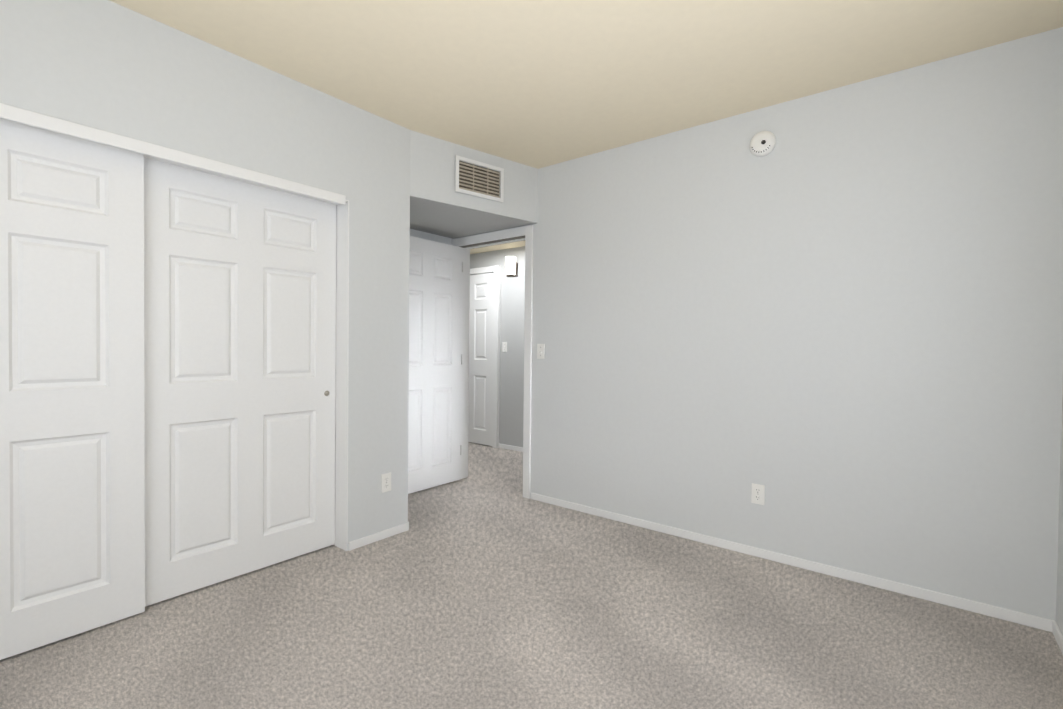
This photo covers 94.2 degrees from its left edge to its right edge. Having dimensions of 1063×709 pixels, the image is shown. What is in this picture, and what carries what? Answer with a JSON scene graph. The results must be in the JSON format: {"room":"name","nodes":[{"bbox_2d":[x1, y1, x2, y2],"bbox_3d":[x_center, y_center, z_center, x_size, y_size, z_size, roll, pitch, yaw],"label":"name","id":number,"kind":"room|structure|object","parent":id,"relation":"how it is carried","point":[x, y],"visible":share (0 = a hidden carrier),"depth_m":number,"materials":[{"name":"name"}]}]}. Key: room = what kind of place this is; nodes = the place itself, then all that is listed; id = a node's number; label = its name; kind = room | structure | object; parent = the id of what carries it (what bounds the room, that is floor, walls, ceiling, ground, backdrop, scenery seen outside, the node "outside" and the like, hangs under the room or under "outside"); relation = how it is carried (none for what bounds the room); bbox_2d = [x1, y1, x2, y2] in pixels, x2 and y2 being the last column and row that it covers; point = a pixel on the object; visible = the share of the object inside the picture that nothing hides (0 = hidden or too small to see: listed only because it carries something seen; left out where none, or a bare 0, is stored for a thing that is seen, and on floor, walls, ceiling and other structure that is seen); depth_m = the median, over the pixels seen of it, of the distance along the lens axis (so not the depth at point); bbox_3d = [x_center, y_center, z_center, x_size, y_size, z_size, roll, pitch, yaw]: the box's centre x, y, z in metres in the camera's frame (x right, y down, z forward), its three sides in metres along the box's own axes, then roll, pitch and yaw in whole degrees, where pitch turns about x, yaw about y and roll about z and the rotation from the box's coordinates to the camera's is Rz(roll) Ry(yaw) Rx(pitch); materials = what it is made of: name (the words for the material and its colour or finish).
{"room":"empty bedroom","nodes":[
{"label":"empty bedroom","id":0,"kind":"room"},
{"bbox_2d":[0,0,409,550],"bbox_3d":[-1.589,-0.145,2.349,0.170,2.600,2.340,1,1,38],"label":"wall","id":1,"kind":"structure","parent":0,"point":[110,66],"depth_m":2.53,"materials":[{"name":"grey paint"}]},
{"bbox_2d":[0,118,144,659],"bbox_3d":[-2.018,0.135,1.822,0.036,2.025,0.950,1,1,38],"label":"closet door","id":2,"kind":"structure","parent":1,"relation":"in","point":[72,500],"depth_m":1.99,"materials":[{"name":"white paint"}]},
{"bbox_2d":[0,103,345,204],"bbox_3d":[-1.659,-0.879,2.092,0.012,0.052,1.900,1,1,38],"label":"trim","id":3,"kind":"structure","parent":1,"relation":"attached to","point":[24,116],"depth_m":2.12,"materials":[{"name":"white paint"}]},
{"bbox_2d":[144,157,335,605],"bbox_3d":[-1.477,0.128,2.587,0.036,2.025,0.950,1,1,38],"label":"closet door","id":4,"kind":"structure","parent":1,"relation":"in","point":[239,348],"depth_m":2.52,"materials":[{"name":"white paint"}]},
{"bbox_2d":[144,154,348,550],"bbox_3d":[-1.724,0.134,2.189,0.169,2.045,1.902,1,1,38],"label":"door frame","id":5,"kind":"structure","parent":1,"relation":"attached to","point":[342,375],"depth_m":2.91,"materials":[{"name":"white paint"}]},
{"bbox_2d":[348,522,408,550],"bbox_3d":[-0.938,1.125,3.064,0.012,0.052,0.428,1,1,38],"label":"baseboard","id":6,"kind":"structure","parent":1,"relation":"attached to","point":[373,538],"depth_m":3.04,"materials":[{"name":"white paint"}]},
{"bbox_2d":[381,472,390,492],"bbox_3d":[-0.908,0.802,3.095,0.010,0.116,0.072,1,1,38],"label":"outlet","id":7,"kind":"object","parent":1,"relation":"attached to","point":[386,482],"visible":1,"depth_m":3.09,"materials":[{"name":"white plastic"}]},
{"bbox_2d":[410,229,452,244],"bbox_3d":[-1.978,-0.160,2.995,0.120,2.600,3.900,1,1,38],"label":"wall","id":8,"kind":"structure","parent":0,"point":[429,236],"depth_m":4.27,"materials":[{"name":"grey paint"}]},
{"bbox_2d":[408,236,462,493],"bbox_3d":[-0.873,0.086,4.125,0.167,2.070,0.761,1,1,38],"label":"bedroom door","id":9,"kind":"structure","parent":8,"relation":"in","point":[435,354],"depth_m":4.17,"materials":[{"name":"white paint"}]},
{"bbox_2d":[410,195,535,238],"bbox_3d":[-0.657,-1.036,3.763,0.965,0.004,1.045,1,1,38],"label":"ceiling","id":10,"kind":"structure","parent":0,"point":[441,219],"depth_m":3.81,"materials":[{"name":"grey paint"}]},
{"bbox_2d":[410,130,537,222],"bbox_3d":[-0.654,-1.249,3.759,0.965,0.420,1.045,1,1,38],"label":"wall","id":11,"kind":"structure","parent":0,"point":[432,167],"depth_m":3.43,"materials":[{"name":"grey paint"}]},
{"bbox_2d":[455,155,503,201],"bbox_3d":[-0.368,-1.242,3.515,0.400,0.245,0.023,0,1,-39],"label":"air vent","id":12,"kind":"object","parent":11,"relation":"in","point":[475,180],"visible":0.96,"depth_m":3.51,"materials":[{"name":"white metal"}]},
{"bbox_2d":[470,246,524,446],"bbox_3d":[0.107,-0.055,5.567,4.740,2.350,0.120,1,1,38],"label":"wall","id":13,"kind":"structure","parent":0,"point":[512,316],"depth_m":5.76,"materials":[{"name":"grey paint"}]},
{"bbox_2d":[468,273,493,445],"bbox_3d":[-0.761,0.054,6.109,0.752,2.070,0.101,1,1,38],"label":"hall door","id":14,"kind":"structure","parent":13,"relation":"in","point":[481,356],"depth_m":6.02,"materials":[{"name":"white paint"}]},
{"bbox_2d":[470,265,500,447],"bbox_3d":[-0.715,0.022,6.110,0.830,2.160,0.050,1,1,38],"label":"door frame","id":15,"kind":"structure","parent":13,"relation":"attached to","point":[496,356],"depth_m":5.85,"materials":[{"name":"white paint"}]},
{"bbox_2d":[502,342,506,351],"bbox_3d":[-0.320,-0.089,5.817,0.072,0.116,0.017,1,1,38],"label":"light switch","id":16,"kind":"object","parent":13,"relation":"attached to","point":[504,346],"visible":1,"depth_m":5.82,"materials":[{"name":"white plastic"}]},
{"bbox_2d":[498,443,522,451],"bbox_3d":[0.712,1.110,5.014,2.820,0.052,0.012,1,1,38],"label":"baseboard","id":17,"kind":"structure","parent":13,"relation":"attached to","point":[511,447],"depth_m":5.76,"materials":[{"name":"white paint"}]},
{"bbox_2d":[505,256,517,276],"bbox_3d":[-0.230,-0.998,5.654,0.120,0.225,0.150,1,1,38],"label":"sconce","id":18,"kind":"object","parent":13,"relation":"attached to","point":[511,267],"visible":1,"depth_m":5.60,"materials":[{"name":"white glass"}]},
{"bbox_2d":[470,240,524,253],"bbox_3d":[-0.246,-1.276,5.084,4.740,0.100,1.300,1,1,38],"label":"ceiling","id":19,"kind":"structure","parent":0,"point":[498,247],"depth_m":5.72,"materials":[{"name":"beige paint"}]},
{"bbox_2d":[0,442,1062,708],"bbox_3d":[-0.932,1.202,3.008,6.334,0.100,5.440,1,1,38],"label":"floor","id":20,"kind":"structure","parent":0,"point":[484,584],"depth_m":2.07,"materials":[{"name":"carpet"}]},
{"bbox_2d":[110,0,1062,168],"bbox_3d":[-0.417,-1.472,1.748,4.064,0.100,4.140,1,1,38],"label":"ceiling","id":21,"kind":"structure","parent":0,"point":[537,84],"depth_m":2.32,"materials":[{"name":"beige paint"}]},
{"bbox_2d":[460,27,1062,620],"bbox_3d":[0.891,-0.134,3.288,3.872,2.600,0.120,1,1,38],"label":"wall","id":22,"kind":"structure","parent":0,"point":[832,321],"depth_m":2.63,"materials":[{"name":"grey paint"}]},
{"bbox_2d":[452,226,524,245],"bbox_3d":[-0.380,-0.994,4.200,0.854,0.070,0.016,1,1,38],"label":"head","id":23,"kind":"structure","parent":22,"relation":"attached to","point":[497,235],"depth_m":4.16},
{"bbox_2d":[463,238,524,249],"bbox_3d":[-0.310,-0.948,4.232,0.750,0.010,0.030,1,1,38],"label":"door frame","id":24,"kind":"object","parent":22,"relation":"attached to","point":[497,243],"visible":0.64,"depth_m":4.23,"materials":[{"name":"white paint"}]},
{"bbox_2d":[459,225,532,498],"bbox_3d":[-0.317,0.054,4.245,0.912,2.166,0.152,1,1,38],"label":"door frame","id":25,"kind":"structure","parent":22,"relation":"attached to","point":[527,357],"depth_m":3.95,"materials":[{"name":"white paint"}]},
{"bbox_2d":[537,344,544,358],"bbox_3d":[0.069,-0.024,3.852,0.072,0.116,0.017,1,1,38],"label":"bedroom light switch","id":26,"kind":"object","parent":22,"relation":"attached to","point":[540,351],"visible":1,"depth_m":3.85,"materials":[{"name":"white plastic"}]},
{"bbox_2d":[751,483,764,504],"bbox_3d":[1.318,0.813,2.875,0.072,0.116,0.010,1,1,38],"label":"outlet","id":27,"kind":"object","parent":22,"relation":"attached to","point":[758,494],"visible":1,"depth_m":2.87,"materials":[{"name":"white plastic"}]},
{"bbox_2d":[750,131,775,156],"bbox_3d":[1.322,-1.214,2.836,0.140,0.140,0.040,1,1,38],"label":"smoke detector","id":28,"kind":"object","parent":22,"relation":"attached to","point":[762,143],"visible":1,"depth_m":2.82,"materials":[{"name":"white plastic"}]},
{"bbox_2d":[531,493,1055,631],"bbox_3d":[1.130,1.148,3.025,2.884,0.052,0.012,1,1,38],"label":"baseboard","id":29,"kind":"structure","parent":22,"relation":"attached to","point":[1037,622],"depth_m":2.65,"materials":[{"name":"white paint"}]},
{"bbox_2d":[1056,386,1062,634],"bbox_3d":[1.077,-0.085,0.501,0.120,2.600,4.020,1,1,38],"label":"wall","id":30,"kind":"structure","parent":0,"point":[1059,607],"depth_m":2.10,"materials":[{"name":"grey paint"}]},
{"bbox_2d":[1052,621,1062,654],"bbox_3d":[1.046,1.187,0.605,0.012,0.052,3.888,1,1,38],"label":"baseboard","id":31,"kind":"structure","parent":30,"relation":"attached to","point":[1057,633],"depth_m":2.05,"materials":[{"name":"white paint"}]}
]}

